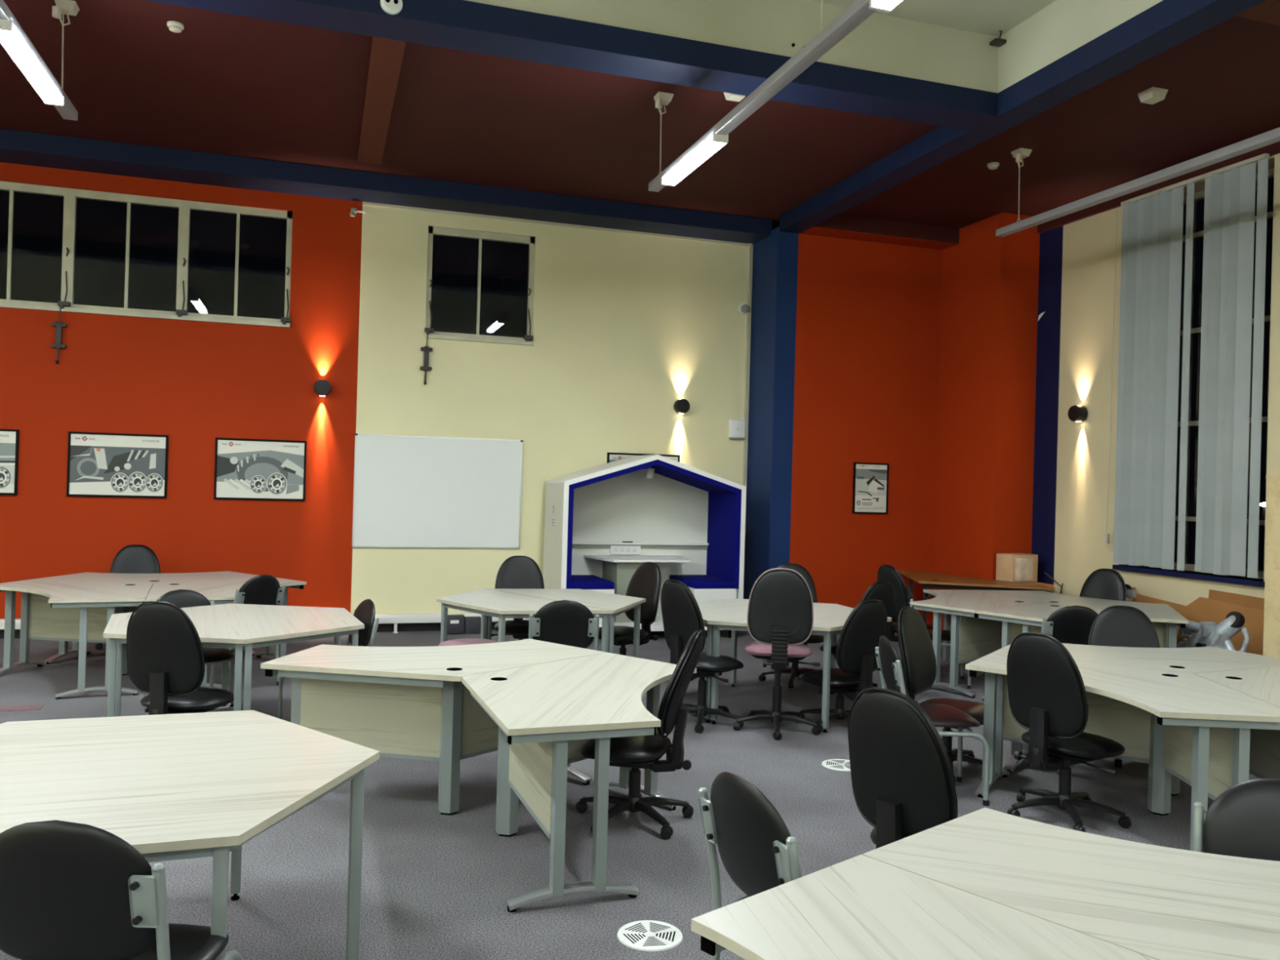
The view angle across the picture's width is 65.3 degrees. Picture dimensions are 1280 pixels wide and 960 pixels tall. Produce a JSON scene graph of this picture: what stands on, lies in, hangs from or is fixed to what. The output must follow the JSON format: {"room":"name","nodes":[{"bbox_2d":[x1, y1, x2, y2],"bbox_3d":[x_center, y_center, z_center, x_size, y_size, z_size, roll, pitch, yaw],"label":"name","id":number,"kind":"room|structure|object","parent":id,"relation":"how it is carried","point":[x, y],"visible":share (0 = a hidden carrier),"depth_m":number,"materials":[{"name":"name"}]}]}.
{"room":"classroom","nodes":[
{"label":"classroom","id":0,"kind":"room"},
{"bbox_2d":[0,162,753,618],"bbox_3d":[-3.023,-1.042,10.871,14.850,5.350,0.280,2,0,-18],"label":"wall","id":1,"kind":"structure","parent":0,"point":[626,327],"depth_m":10.70,"materials":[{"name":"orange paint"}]},
{"bbox_2d":[0,428,19,495],"bbox_3d":[-6.490,-0.184,9.600,0.900,0.640,0.026,2,0,-18],"label":"framed poster","id":2,"kind":"object","parent":1,"relation":"attached to","point":[9,438],"visible":1,"depth_m":9.71,"materials":[{"name":"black paper"}]},
{"bbox_2d":[50,308,66,364],"bbox_3d":[-5.711,-1.427,9.823,0.128,0.580,0.065,2,0,-18],"label":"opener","id":3,"kind":"object","parent":1,"relation":"in","point":[58,345],"depth_m":9.80,"materials":[{"name":"black metal"}]},
{"bbox_2d":[66,431,168,497],"bbox_3d":[-5.225,-0.147,10.007,0.900,0.640,0.026,2,0,-18],"label":"framed poster","id":4,"kind":"object","parent":1,"relation":"attached to","point":[100,464],"visible":1,"depth_m":10.00,"materials":[{"name":"black paper"}]},
{"bbox_2d":[0,181,293,327],"bbox_3d":[-5.457,-2.269,9.950,3.775,1.230,0.170,2,0,-18],"label":"window","id":5,"kind":"structure","parent":1,"relation":"in","point":[66,249],"depth_m":10.12,"materials":[{"name":"black glass"}]},
{"bbox_2d":[0,622,498,639],"bbox_3d":[-4.340,1.545,10.304,11.740,0.100,0.020,2,0,-18],"label":"baseboard","id":6,"kind":"structure","parent":1,"relation":"attached to","point":[404,627],"depth_m":10.88,"materials":[{"name":"black"}]},
{"bbox_2d":[213,437,306,501],"bbox_3d":[-3.952,-0.106,10.417,0.890,0.635,0.026,2,0,-18],"label":"framed poster","id":7,"kind":"object","parent":1,"relation":"attached to","point":[249,469],"visible":1,"depth_m":10.41,"materials":[{"name":"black paper"}]},
{"bbox_2d":[351,433,523,548],"bbox_3d":[-2.204,0.136,10.979,1.824,1.221,0.030,2,0,-18],"label":"whiteboard","id":8,"kind":"object","parent":1,"relation":"attached to","point":[410,491],"visible":1,"depth_m":10.96,"materials":[{"name":"white plastic"}]},
{"bbox_2d":[424,226,535,345],"bbox_3d":[-1.772,-2.154,11.136,1.210,1.235,0.170,2,0,-18],"label":"window","id":9,"kind":"structure","parent":1,"relation":"in","point":[480,292],"depth_m":11.16,"materials":[{"name":"black glass"}]},
{"bbox_2d":[362,201,753,246],"bbox_3d":[-0.802,-2.909,11.422,4.570,0.030,0.012,2,0,-18],"label":"trim","id":10,"kind":"structure","parent":1,"relation":"attached to","point":[363,202],"depth_m":11.35,"materials":[{"name":"beige plastic"}]},
{"bbox_2d":[606,452,679,463],"bbox_3d":[0.037,0.010,11.701,0.890,0.635,0.026,2,0,-18],"label":"framed poster","id":11,"kind":"object","parent":1,"relation":"attached to","point":[611,456],"visible":0.22,"depth_m":11.63,"materials":[{"name":"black paper"}]},
{"bbox_2d":[608,454,677,462],"bbox_3d":[0.037,0.010,11.703,0.846,0.591,0.015,2,0,-18],"label":"print","id":12,"kind":"object","parent":11,"relation":"attached to","point":[612,458],"depth_m":11.63,"materials":[{"name":"white paper"}]},
{"bbox_2d":[728,418,745,439],"bbox_3d":[1.168,-0.610,12.047,0.200,0.240,0.054,2,0,-18],"label":"thermostat box","id":13,"kind":"object","parent":1,"relation":"attached to","point":[736,427],"visible":1,"depth_m":12.02,"materials":[{"name":"white plastic"}]},
{"bbox_2d":[742,243,751,485],"bbox_3d":[1.275,-0.652,12.094,0.030,4.420,0.030,2,0,-18],"label":"trim","id":14,"kind":"structure","parent":1,"relation":"attached to","point":[749,266],"depth_m":12.08,"materials":[{"name":"beige plastic"}]},
{"bbox_2d":[0,629,1259,959],"bbox_3d":[0.028,1.736,1.143,15.050,0.100,20.740,2,0,-18],"label":"floor","id":15,"kind":"structure","parent":0,"point":[435,886],"depth_m":4.79,"materials":[{"name":"carpet"}]},
{"bbox_2d":[0,578,152,699],"bbox_3d":[-4.402,1.219,7.931,1.813,0.731,1.061,1,0,37],"label":"desk","id":16,"kind":"object","parent":15,"relation":"on","point":[81,611],"visible":0.84,"depth_m":8.06,"materials":[{"name":"white wood"}]},
{"bbox_2d":[0,819,243,959],"bbox_3d":[-1.310,1.206,2.484,0.470,0.898,0.545,2,0,0],"label":"chair","id":17,"kind":"object","parent":15,"relation":"on","point":[69,891],"visible":0.99,"depth_m":2.24,"materials":[{"name":"black plastic"}]},
{"bbox_2d":[95,544,160,649],"bbox_3d":[-4.771,1.103,9.405,0.592,0.948,0.607,2,0,-26],"label":"office chair","id":18,"kind":"object","parent":15,"relation":"on","point":[132,558],"visible":0.27,"depth_m":9.60,"materials":[{"name":"black leather"}]},
{"bbox_2d":[39,571,257,664],"bbox_3d":[-4.294,1.225,8.850,1.813,0.731,1.061,2,0,-23],"label":"desk","id":19,"kind":"object","parent":15,"relation":"on","point":[150,578],"visible":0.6,"depth_m":8.81,"materials":[{"name":"white wood"}]},
{"bbox_2d":[102,603,244,716],"bbox_3d":[-2.948,1.255,6.296,0.736,0.730,1.699,2,0,-25],"label":"table","id":20,"kind":"object","parent":15,"relation":"on","point":[217,626],"visible":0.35,"depth_m":5.95,"materials":[{"name":"white wood"}]},
{"bbox_2d":[126,600,233,715],"bbox_3d":[-2.585,1.141,5.668,0.595,0.968,0.610,2,0,6],"label":"office chair","id":21,"kind":"object","parent":15,"relation":"on","point":[166,660],"visible":0.64,"depth_m":5.42,"materials":[{"name":"black plastic"}]},
{"bbox_2d":[0,751,379,959],"bbox_3d":[-1.583,1.281,2.814,1.699,0.730,0.736,2,0,-20],"label":"table","id":22,"kind":"object","parent":15,"relation":"on","point":[187,811],"visible":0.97,"depth_m":2.91,"materials":[{"name":"white wood"}]},
{"bbox_2d":[0,710,379,956],"bbox_3d":[-1.833,1.276,3.507,1.699,0.730,0.736,2,0,-20],"label":"table","id":23,"kind":"object","parent":15,"relation":"on","point":[37,746],"visible":0.56,"depth_m":3.51,"materials":[{"name":"white wood"}]},
{"bbox_2d":[144,589,241,712],"bbox_3d":[-3.094,1.201,6.930,0.545,0.838,0.470,1,0,44],"label":"chair","id":24,"kind":"object","parent":15,"relation":"on","point":[182,598],"visible":0.24,"depth_m":7.05,"materials":[{"name":"black plastic"}]},
{"bbox_2d":[146,577,306,688],"bbox_3d":[-3.552,1.244,8.296,1.061,0.731,1.813,2,0,7],"label":"desk","id":25,"kind":"object","parent":15,"relation":"on","point":[222,591],"visible":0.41,"depth_m":8.25,"materials":[{"name":"white wood"}]},
{"bbox_2d":[229,574,285,685],"bbox_3d":[-3.152,1.173,7.852,0.545,0.898,0.470,1,0,29],"label":"chair","id":26,"kind":"object","parent":15,"relation":"on","point":[262,589],"visible":0.37,"depth_m":7.72,"materials":[{"name":"black leather"}]},
{"bbox_2d":[229,603,364,710],"bbox_3d":[-2.280,1.275,6.606,0.736,0.730,1.699,2,0,-25],"label":"table","id":27,"kind":"object","parent":15,"relation":"on","point":[260,625],"visible":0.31,"depth_m":6.34,"materials":[{"name":"white wood"}]},
{"bbox_2d":[277,599,378,719],"bbox_3d":[-2.062,1.224,6.628,0.545,0.848,0.470,2,0,-33],"label":"chair","id":28,"kind":"object","parent":15,"relation":"on","point":[365,611],"visible":0.38,"depth_m":6.66,"materials":[{"name":"black plastic"}]},
{"bbox_2d":[260,639,606,815],"bbox_3d":[-1.050,1.304,5.294,1.813,0.731,1.061,2,0,-20],"label":"desk","id":29,"kind":"object","parent":15,"relation":"on","point":[397,702],"visible":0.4,"depth_m":5.09,"materials":[{"name":"white wood"}]},
{"bbox_2d":[374,613,528,633],"bbox_3d":[-2.056,1.564,10.961,1.950,0.195,0.119,2,0,-18],"label":"heater","id":30,"kind":"object","parent":15,"relation":"on","point":[395,619],"visible":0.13,"depth_m":10.79,"materials":[{"name":"white metal"}]},
{"bbox_2d":[447,614,464,633],"bbox_3d":[-1.996,1.555,10.789,0.190,0.195,0.093,2,0,-22],"label":"case","id":31,"kind":"object","parent":15,"relation":"on","point":[455,623],"visible":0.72,"depth_m":10.75,"materials":[{"name":"grey plastic"}]},
{"bbox_2d":[439,638,497,645],"bbox_3d":[-1.260,1.442,7.534,0.518,0.460,0.530,2,0,-18],"label":"stool","id":32,"kind":"object","parent":15,"relation":"on","point":[464,641],"visible":0.34,"depth_m":7.49,"materials":[{"name":"fabric"}]},
{"bbox_2d":[464,616,480,634],"bbox_3d":[-1.820,1.578,10.863,0.170,0.180,0.080,2,0,-18],"label":"case","id":33,"kind":"object","parent":15,"relation":"on","point":[472,624],"visible":0.97,"depth_m":10.82,"materials":[{"name":"grey plastic"}]},
{"bbox_2d":[491,555,544,639],"bbox_3d":[-1.060,1.179,8.696,0.580,1.002,0.610,2,0,-13],"label":"office chair","id":34,"kind":"object","parent":15,"relation":"on","point":[519,571],"visible":0.38,"depth_m":8.89,"materials":[{"name":"black leather"}]},
{"bbox_2d":[435,588,613,652],"bbox_3d":[-1.054,1.313,7.798,0.729,0.730,1.684,2,0,-44],"label":"table","id":35,"kind":"object","parent":15,"relation":"on","point":[500,605],"visible":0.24,"depth_m":7.65,"materials":[{"name":"white wood"}]},
{"bbox_2d":[528,600,599,650],"bbox_3d":[-0.544,1.242,6.878,0.470,0.898,0.545,2,0,-8],"label":"chair","id":36,"kind":"object","parent":15,"relation":"on","point":[564,622],"visible":0.49,"depth_m":6.63,"materials":[{"name":"black plastic"}]},
{"bbox_2d":[484,588,645,657],"bbox_3d":[-0.519,1.330,8.313,0.729,0.730,1.684,2,0,-44],"label":"table","id":37,"kind":"object","parent":15,"relation":"on","point":[620,604],"visible":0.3,"depth_m":8.24,"materials":[{"name":"white wood"}]},
{"bbox_2d":[461,652,696,912],"bbox_3d":[-0.343,1.322,4.697,1.061,0.731,1.813,2,0,10],"label":"desk","id":38,"kind":"object","parent":15,"relation":"on","point":[544,714],"visible":0.88,"depth_m":4.25,"materials":[{"name":"white wood"}]},
{"bbox_2d":[593,561,661,655],"bbox_3d":[-0.127,1.205,8.475,0.596,0.998,0.603,2,0,-38],"label":"office chair","id":39,"kind":"object","parent":15,"relation":"on","point":[645,582],"visible":0.52,"depth_m":8.52,"materials":[{"name":"black fabric"}]},
{"bbox_2d":[575,630,703,839],"bbox_3d":[-0.010,1.218,4.991,0.627,0.955,0.590,2,0,10],"label":"office chair","id":40,"kind":"object","parent":15,"relation":"on","point":[645,752],"visible":0.91,"depth_m":4.86,"materials":[{"name":"black plastic"}]},
{"bbox_2d":[542,454,746,639],"bbox_3d":[0.033,0.722,11.150,2.066,1.997,0.900,2,0,-18],"label":"booth","id":41,"kind":"object","parent":15,"relation":"on","point":[604,522],"visible":0.63,"depth_m":11.36,"materials":[{"name":"white laminate"}]},
{"bbox_2d":[571,574,614,589],"bbox_3d":[-0.638,1.113,10.915,0.505,0.075,0.840,2,0,-18],"label":"seat cushion","id":42,"kind":"object","parent":41,"relation":"on","point":[578,581],"depth_m":10.57,"materials":[{"name":"blue fabric"}]},
{"bbox_2d":[669,574,734,588],"bbox_3d":[0.704,1.153,11.347,0.495,0.075,0.840,2,0,-18],"label":"seat cushion","id":43,"kind":"object","parent":41,"relation":"on","point":[693,581],"depth_m":11.08,"materials":[{"name":"blue fabric"}]},
{"bbox_2d":[617,920,682,951],"bbox_3d":[0.037,1.690,3.714,0.244,0.009,0.244,2,0,-28],"label":"floor vent","id":44,"kind":"object","parent":15,"relation":"in","point":[644,935],"visible":1,"depth_m":3.70,"materials":[{"name":"grey plastic"}]},
{"bbox_2d":[660,579,743,733],"bbox_3d":[0.444,1.206,7.077,0.603,1.018,0.602,2,0,-36],"label":"office chair","id":45,"kind":"object","parent":15,"relation":"on","point":[682,616],"visible":0.7,"depth_m":6.90,"materials":[{"name":"black plastic"}]},
{"bbox_2d":[698,771,801,959],"bbox_3d":[0.490,1.257,2.832,0.545,0.898,0.470,2,0,-27],"label":"chair","id":46,"kind":"object","parent":15,"relation":"on","point":[757,851],"visible":0.59,"depth_m":2.70,"materials":[{"name":"black plastic"}]},
{"bbox_2d":[697,598,832,723],"bbox_3d":[0.768,1.365,7.892,0.736,0.730,1.699,1,0,43],"label":"table","id":47,"kind":"object","parent":15,"relation":"on","point":[733,607],"visible":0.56,"depth_m":7.67,"materials":[{"name":"white wood"}]},
{"bbox_2d":[733,568,821,739],"bbox_3d":[0.961,1.159,6.906,0.598,1.142,0.576,2,0,6],"label":"office chair","id":48,"kind":"object","parent":15,"relation":"on","point":[780,614],"visible":1,"depth_m":6.70,"materials":[{"name":"fabric"}]},
{"bbox_2d":[758,563,823,688],"bbox_3d":[1.324,1.246,8.647,0.581,1.002,0.610,2,0,-3],"label":"office chair","id":49,"kind":"object","parent":15,"relation":"on","point":[794,671],"visible":0.3,"depth_m":8.63,"materials":[{"name":"black plastic"}]},
{"bbox_2d":[707,604,891,733],"bbox_3d":[1.310,1.378,7.394,0.736,0.730,1.699,1,0,43],"label":"table","id":50,"kind":"object","parent":15,"relation":"on","point":[829,620],"visible":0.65,"depth_m":7.03,"materials":[{"name":"white wood"}]},
{"bbox_2d":[822,759,850,771],"bbox_3d":[1.230,1.732,6.078,0.244,0.009,0.244,1,0,32],"label":"floor vent","id":51,"kind":"object","parent":15,"relation":"in","point":[842,765],"visible":0.77,"depth_m":6.07,"materials":[{"name":"grey plastic"}]},
{"bbox_2d":[800,600,887,731],"bbox_3d":[1.436,1.282,7.069,0.598,0.922,0.582,2,0,-34],"label":"office chair","id":52,"kind":"object","parent":15,"relation":"on","point":[861,632],"visible":0.73,"depth_m":6.88,"materials":[{"name":"black fabric"}]},
{"bbox_2d":[818,580,895,694],"bbox_3d":[1.776,1.280,8.239,0.594,0.953,0.610,2,0,-36],"label":"office chair","id":53,"kind":"object","parent":15,"relation":"on","point":[883,591],"visible":0.23,"depth_m":8.02,"materials":[{"name":"black plastic"}]},
{"bbox_2d":[848,687,957,848],"bbox_3d":[1.065,1.224,3.599,0.607,0.993,0.592,2,0,-38],"label":"office chair","id":54,"kind":"object","parent":15,"relation":"on","point":[903,783],"visible":0.43,"depth_m":3.41,"materials":[{"name":"black plastic"}]},
{"bbox_2d":[876,564,933,669],"bbox_3d":[2.512,1.282,9.228,0.607,0.998,0.592,2,0,-22],"label":"office chair","id":55,"kind":"object","parent":15,"relation":"on","point":[886,572],"visible":0.2,"depth_m":9.06,"materials":[{"name":"black plastic"}]},
{"bbox_2d":[690,854,1156,959],"bbox_3d":[0.743,1.342,1.713,1.061,0.731,1.813,2,0,-12],"label":"desk","id":56,"kind":"object","parent":15,"relation":"on","point":[860,907],"visible":1,"depth_m":2.18,"materials":[{"name":"white wood"}]},
{"bbox_2d":[875,635,990,805],"bbox_3d":[1.617,1.314,5.598,0.545,0.868,0.470,2,0,-1],"label":"chair","id":57,"kind":"object","parent":15,"relation":"on","point":[890,668],"visible":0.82,"depth_m":5.46,"materials":[{"name":"black plastic"}]},
{"bbox_2d":[906,586,971,688],"bbox_3d":[2.624,1.368,8.838,0.545,0.838,0.470,2,0,10],"label":"chair","id":58,"kind":"object","parent":15,"relation":"on","point":[945,634],"visible":0.38,"depth_m":8.71,"materials":[{"name":"black plastic"}]},
{"bbox_2d":[897,606,999,782],"bbox_3d":[1.871,1.273,6.031,0.608,0.958,0.596,1,0,37],"label":"office chair","id":59,"kind":"object","parent":15,"relation":"on","point":[916,646],"visible":0.52,"depth_m":6.05,"materials":[{"name":"black plastic"}]},
{"bbox_2d":[910,589,1040,697],"bbox_3d":[3.023,1.431,8.955,1.061,0.731,1.813,2,0,21],"label":"desk","id":60,"kind":"object","parent":15,"relation":"on","point":[973,637],"visible":0.74,"depth_m":8.48,"materials":[{"name":"white wood"}]},
{"bbox_2d":[898,570,1056,623],"bbox_3d":[3.694,1.458,11.120,1.634,0.731,1.434,2,0,16],"label":"desk","id":61,"kind":"object","parent":15,"relation":"on","point":[932,580],"visible":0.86,"depth_m":10.63,"materials":[{"name":"brown wood"}]},
{"bbox_2d":[995,553,1037,582],"bbox_3d":[4.125,0.957,10.932,0.370,0.295,0.244,2,0,-26],"label":"cardboard box","id":62,"kind":"object","parent":61,"relation":"on","point":[1010,567],"visible":1,"depth_m":10.83,"materials":[{"name":"beige cardboard"}]},
{"bbox_2d":[1006,631,1131,832],"bbox_3d":[2.221,1.270,5.216,0.605,0.978,0.600,2,0,-35],"label":"office chair","id":63,"kind":"object","parent":15,"relation":"on","point":[1047,696],"visible":0.98,"depth_m":5.05,"materials":[{"name":"black plastic"}]},
{"bbox_2d":[1040,605,1098,644],"bbox_3d":[3.128,1.348,7.418,0.470,0.898,0.545,2,0,2],"label":"chair","id":64,"kind":"object","parent":15,"relation":"on","point":[1071,624],"visible":0.34,"depth_m":7.17,"materials":[{"name":"black plastic"}]},
{"bbox_2d":[862,807,1279,959],"bbox_3d":[1.433,1.363,2.331,1.813,0.731,1.061,2,0,18],"label":"desk","id":65,"kind":"object","parent":15,"relation":"on","point":[1156,902],"visible":0.7,"depth_m":2.46,"materials":[{"name":"white wood"}]},
{"bbox_2d":[985,590,1176,611],"bbox_3d":[3.937,1.457,9.101,1.061,0.731,1.813,2,0,-39],"label":"desk","id":66,"kind":"object","parent":15,"relation":"on","point":[1042,597],"visible":0.27,"depth_m":9.05,"materials":[{"name":"white wood"}]},
{"bbox_2d":[975,603,1188,700],"bbox_3d":[3.606,1.445,8.236,1.813,0.731,1.061,2,0,-9],"label":"desk","id":67,"kind":"object","parent":15,"relation":"on","point":[1016,620],"visible":0.23,"depth_m":8.04,"materials":[{"name":"white wood"}]},
{"bbox_2d":[1079,568,1125,600],"bbox_3d":[4.147,1.327,9.258,0.610,1.002,0.580,2,0,-38],"label":"office chair","id":68,"kind":"object","parent":15,"relation":"on","point":[1103,583],"visible":0.18,"depth_m":9.35,"materials":[{"name":"black plastic"}]},
{"bbox_2d":[965,650,1279,850],"bbox_3d":[2.523,1.404,5.211,1.061,0.731,1.813,2,0,-26],"label":"desk","id":69,"kind":"object","parent":15,"relation":"on","point":[1195,729],"visible":0.62,"depth_m":5.12,"materials":[{"name":"white wood"}]},
{"bbox_2d":[1088,605,1159,768],"bbox_3d":[3.116,1.313,6.438,0.580,0.952,0.610,2,0,17],"label":"office chair","id":70,"kind":"object","parent":15,"relation":"on","point":[1126,626],"visible":0.33,"depth_m":6.63,"materials":[{"name":"black fabric"}]},
{"bbox_2d":[996,642,1279,795],"bbox_3d":[3.044,1.421,5.977,1.813,0.731,1.061,2,0,4],"label":"desk","id":71,"kind":"object","parent":15,"relation":"on","point":[1193,660],"visible":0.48,"depth_m":5.97,"materials":[{"name":"white wood"}]},
{"bbox_2d":[1135,593,1264,655],"bbox_3d":[5.010,1.453,9.016,0.062,0.800,1.420,2,0,-18],"label":"panel","id":72,"kind":"object","parent":15,"relation":"on","point":[1202,609],"visible":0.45,"depth_m":8.77,"materials":[{"name":"brown wood"}]},
{"bbox_2d":[1177,611,1250,652],"bbox_3d":[4.696,1.450,8.239,0.387,0.786,0.596,2,0,-6],"label":"machine","id":73,"kind":"object","parent":15,"relation":"on","point":[1218,635],"visible":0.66,"depth_m":8.11,"materials":[{"name":"metal"}]},
{"bbox_2d":[1192,778,1279,861],"bbox_3d":[1.704,1.291,2.596,0.470,0.898,0.545,2,0,27],"label":"chair","id":74,"kind":"object","parent":15,"relation":"on","point":[1243,821],"visible":0.56,"depth_m":2.84,"materials":[{"name":"black plastic"}]},
{"bbox_2d":[1208,589,1264,609],"bbox_3d":[5.166,1.419,8.624,0.062,0.875,0.660,2,0,-18],"label":"panel","id":75,"kind":"object","parent":15,"relation":"on","point":[1256,602],"visible":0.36,"depth_m":8.66,"materials":[{"name":"brown wood"}]},
{"bbox_2d":[1194,666,1279,780],"bbox_3d":[3.446,1.430,5.143,1.061,0.731,1.813,1,0,34],"label":"desk","id":76,"kind":"object","parent":15,"relation":"on","point":[1263,684],"visible":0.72,"depth_m":5.15,"materials":[{"name":"white wood"}]},
{"bbox_2d":[1262,475,1279,657],"bbox_3d":[5.266,0.912,7.530,0.534,1.885,0.870,2,0,-18],"label":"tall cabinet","id":77,"kind":"object","parent":15,"relation":"on","point":[1271,646],"visible":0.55,"depth_m":7.79,"materials":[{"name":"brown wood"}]},
{"bbox_2d":[0,0,1279,230],"bbox_3d":[0.220,-3.396,1.176,14.950,0.570,20.540,2,0,-18],"label":"ceiling","id":78,"kind":"structure","parent":0,"point":[224,84],"depth_m":8.27,"materials":[{"name":"red paint"}]},
{"bbox_2d":[0,0,79,120],"bbox_3d":[-1.455,-2.781,-0.799,0.143,0.767,16.200,2,0,-18],"label":"strip light","id":79,"kind":"object","parent":78,"relation":"hanging from","point":[13,37],"visible":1,"depth_m":6.04,"materials":[{"name":"grey"}]},
{"bbox_2d":[0,23,62,105],"bbox_3d":[-3.627,-2.461,5.942,0.100,0.047,1.160,2,0,-18],"label":"diffuser","id":80,"kind":"object","parent":79,"relation":"attached to","point":[11,38],"depth_m":5.88,"materials":[{"name":"white plastic"}]},
{"bbox_2d":[357,36,405,164],"bbox_3d":[-2.150,-3.118,8.236,0.220,0.070,3.170,2,0,-18],"label":"ceiling beam","id":81,"kind":"structure","parent":78,"relation":"attached to","point":[386,57],"depth_m":8.02,"materials":[{"name":"brown paint"}]},
{"bbox_2d":[0,128,772,244],"bbox_3d":[-4.127,-3.112,10.098,11.760,0.180,0.495,2,0,-18],"label":"ceiling beam","id":82,"kind":"structure","parent":78,"relation":"attached to","point":[16,147],"depth_m":10.34,"materials":[{"name":"blue paint"}]},
{"bbox_2d":[144,0,997,131],"bbox_3d":[-2.859,-3.091,6.159,11.760,0.183,0.350,2,0,-18],"label":"ceiling beam","id":83,"kind":"structure","parent":78,"relation":"attached to","point":[464,25],"depth_m":6.93,"materials":[{"name":"blue paint"}]},
{"bbox_2d":[380,0,402,14],"bbox_3d":[-1.581,-3.043,6.364,0.140,0.140,0.043,2,0,-18],"label":"emergency light","id":84,"kind":"object","parent":83,"relation":"attached to","point":[389,6],"visible":1,"depth_m":6.35,"materials":[{"name":"grey plastic"}]},
{"bbox_2d":[648,0,902,191],"bbox_3d":[2.600,-2.888,0.505,0.143,1.217,16.200,2,0,-18],"label":"strip light","id":85,"kind":"object","parent":78,"relation":"hanging from","point":[714,139],"visible":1,"depth_m":6.11,"materials":[{"name":"grey metal"}]},
{"bbox_2d":[662,135,725,185],"bbox_3d":[0.386,-2.343,7.354,0.100,0.047,1.070,2,0,-18],"label":"diffuser","id":86,"kind":"object","parent":85,"relation":"attached to","point":[706,148],"depth_m":7.27,"materials":[{"name":"white plastic"}]},
{"bbox_2d":[872,0,902,9],"bbox_3d":[1.342,-2.326,4.385,0.100,0.047,1.070,2,0,-18],"label":"diffuser","id":87,"kind":"object","parent":85,"relation":"attached to","point":[877,4],"depth_m":4.85,"materials":[{"name":"white plastic"}]},
{"bbox_2d":[800,213,959,249],"bbox_3d":[2.815,-2.911,11.694,1.920,0.180,0.330,2,0,-18],"label":"ceiling beam","id":88,"kind":"structure","parent":78,"relation":"attached to","point":[839,226],"depth_m":11.60,"materials":[{"name":"red paint"}]},
{"bbox_2d":[779,0,1266,233],"bbox_3d":[4.706,-2.893,2.260,0.260,0.183,19.450,2,0,-18],"label":"ceiling beam","id":89,"kind":"structure","parent":78,"relation":"attached to","point":[1167,24],"depth_m":7.37,"materials":[{"name":"blue paint"}]},
{"bbox_2d":[995,127,1279,236],"bbox_3d":[5.859,-2.567,1.598,0.143,0.767,16.280,2,0,-18],"label":"strip light","id":90,"kind":"object","parent":78,"relation":"hanging from","point":[1272,136],"visible":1,"depth_m":7.72,"materials":[{"name":"grey metal"}]},
{"bbox_2d":[1137,86,1168,104],"bbox_3d":[3.940,-2.949,7.681,0.150,0.070,0.150,2,0,-18],"label":"ceiling sensor","id":91,"kind":"object","parent":78,"relation":"attached to","point":[1152,95],"visible":1,"depth_m":7.64,"materials":[{"name":"beige plastic"}]},
{"bbox_2d":[1235,0,1279,26],"bbox_3d":[4.758,-2.930,6.494,2.430,0.070,0.240,2,0,-18],"label":"ceiling beam","id":92,"kind":"structure","parent":78,"relation":"attached to","point":[1268,11],"depth_m":6.25,"materials":[{"name":"brown paint"}]},
{"bbox_2d":[743,226,798,599],"bbox_3d":[1.541,-0.570,11.833,0.260,4.670,0.690,2,0,-18],"label":"column","id":93,"kind":"structure","parent":0,"point":[775,256],"depth_m":11.54,"materials":[{"name":"blue paint"}]},
{"bbox_2d":[789,233,942,625],"bbox_3d":[2.763,-0.600,12.047,2.195,4.800,0.350,2,0,-18],"label":"wall","id":94,"kind":"structure","parent":0,"point":[868,320],"depth_m":11.82,"materials":[{"name":"orange paint"}]},
{"bbox_2d":[852,462,888,514],"bbox_3d":[2.733,0.098,11.844,0.460,0.600,0.026,2,0,-18],"label":"framed poster","id":95,"kind":"object","parent":94,"relation":"attached to","point":[870,480],"visible":1,"depth_m":11.84,"materials":[{"name":"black paper"}]},
{"bbox_2d":[932,212,1039,630],"bbox_3d":[4.169,-0.562,11.812,0.860,4.800,1.260,2,0,-18],"label":"wall","id":96,"kind":"structure","parent":0,"point":[989,282],"depth_m":11.27,"materials":[{"name":"orange paint"}]},
{"bbox_2d":[1031,153,1279,605],"bbox_3d":[7.452,-0.777,2.467,0.350,5.350,18.540,2,0,-18],"label":"wall","id":97,"kind":"structure","parent":0,"point":[1077,259],"depth_m":10.50,"materials":[{"name":"beige paint"}]},
{"bbox_2d":[1067,404,1088,422],"bbox_3d":[4.609,-0.699,10.514,0.126,0.173,0.172,2,0,-18],"label":"wall light","id":98,"kind":"object","parent":97,"relation":"attached to","point":[1077,413],"visible":1,"depth_m":10.46,"materials":[{"name":"black plastic"}]},
{"bbox_2d":[1037,141,1279,233],"bbox_3d":[7.295,-2.817,2.510,0.035,0.180,18.340,2,0,-18],"label":"trim","id":99,"kind":"structure","parent":97,"relation":"attached to","point":[1272,149],"depth_m":9.77,"materials":[{"name":"red paint"}]},
{"bbox_2d":[1104,153,1269,578],"bbox_3d":[5.013,-0.967,9.256,0.099,3.610,1.669,2,0,-18],"label":"vertical blind","id":100,"kind":"object","parent":97,"relation":"attached to","point":[1151,257],"visible":1,"depth_m":9.20,"materials":[{"name":"white fabric"}]},
{"bbox_2d":[1112,564,1264,586],"bbox_3d":[5.116,0.879,9.262,0.280,0.045,1.650,2,0,-18],"label":"trim","id":101,"kind":"structure","parent":97,"relation":"attached to","point":[1163,572],"depth_m":9.11,"materials":[{"name":"blue paint"}]},
{"bbox_2d":[1141,168,1274,578],"bbox_3d":[5.348,-0.937,9.327,0.060,3.600,1.610,2,0,-18],"label":"window","id":102,"kind":"structure","parent":97,"relation":"in","point":[1199,197],"depth_m":9.48,"materials":[{"name":"black glass"}]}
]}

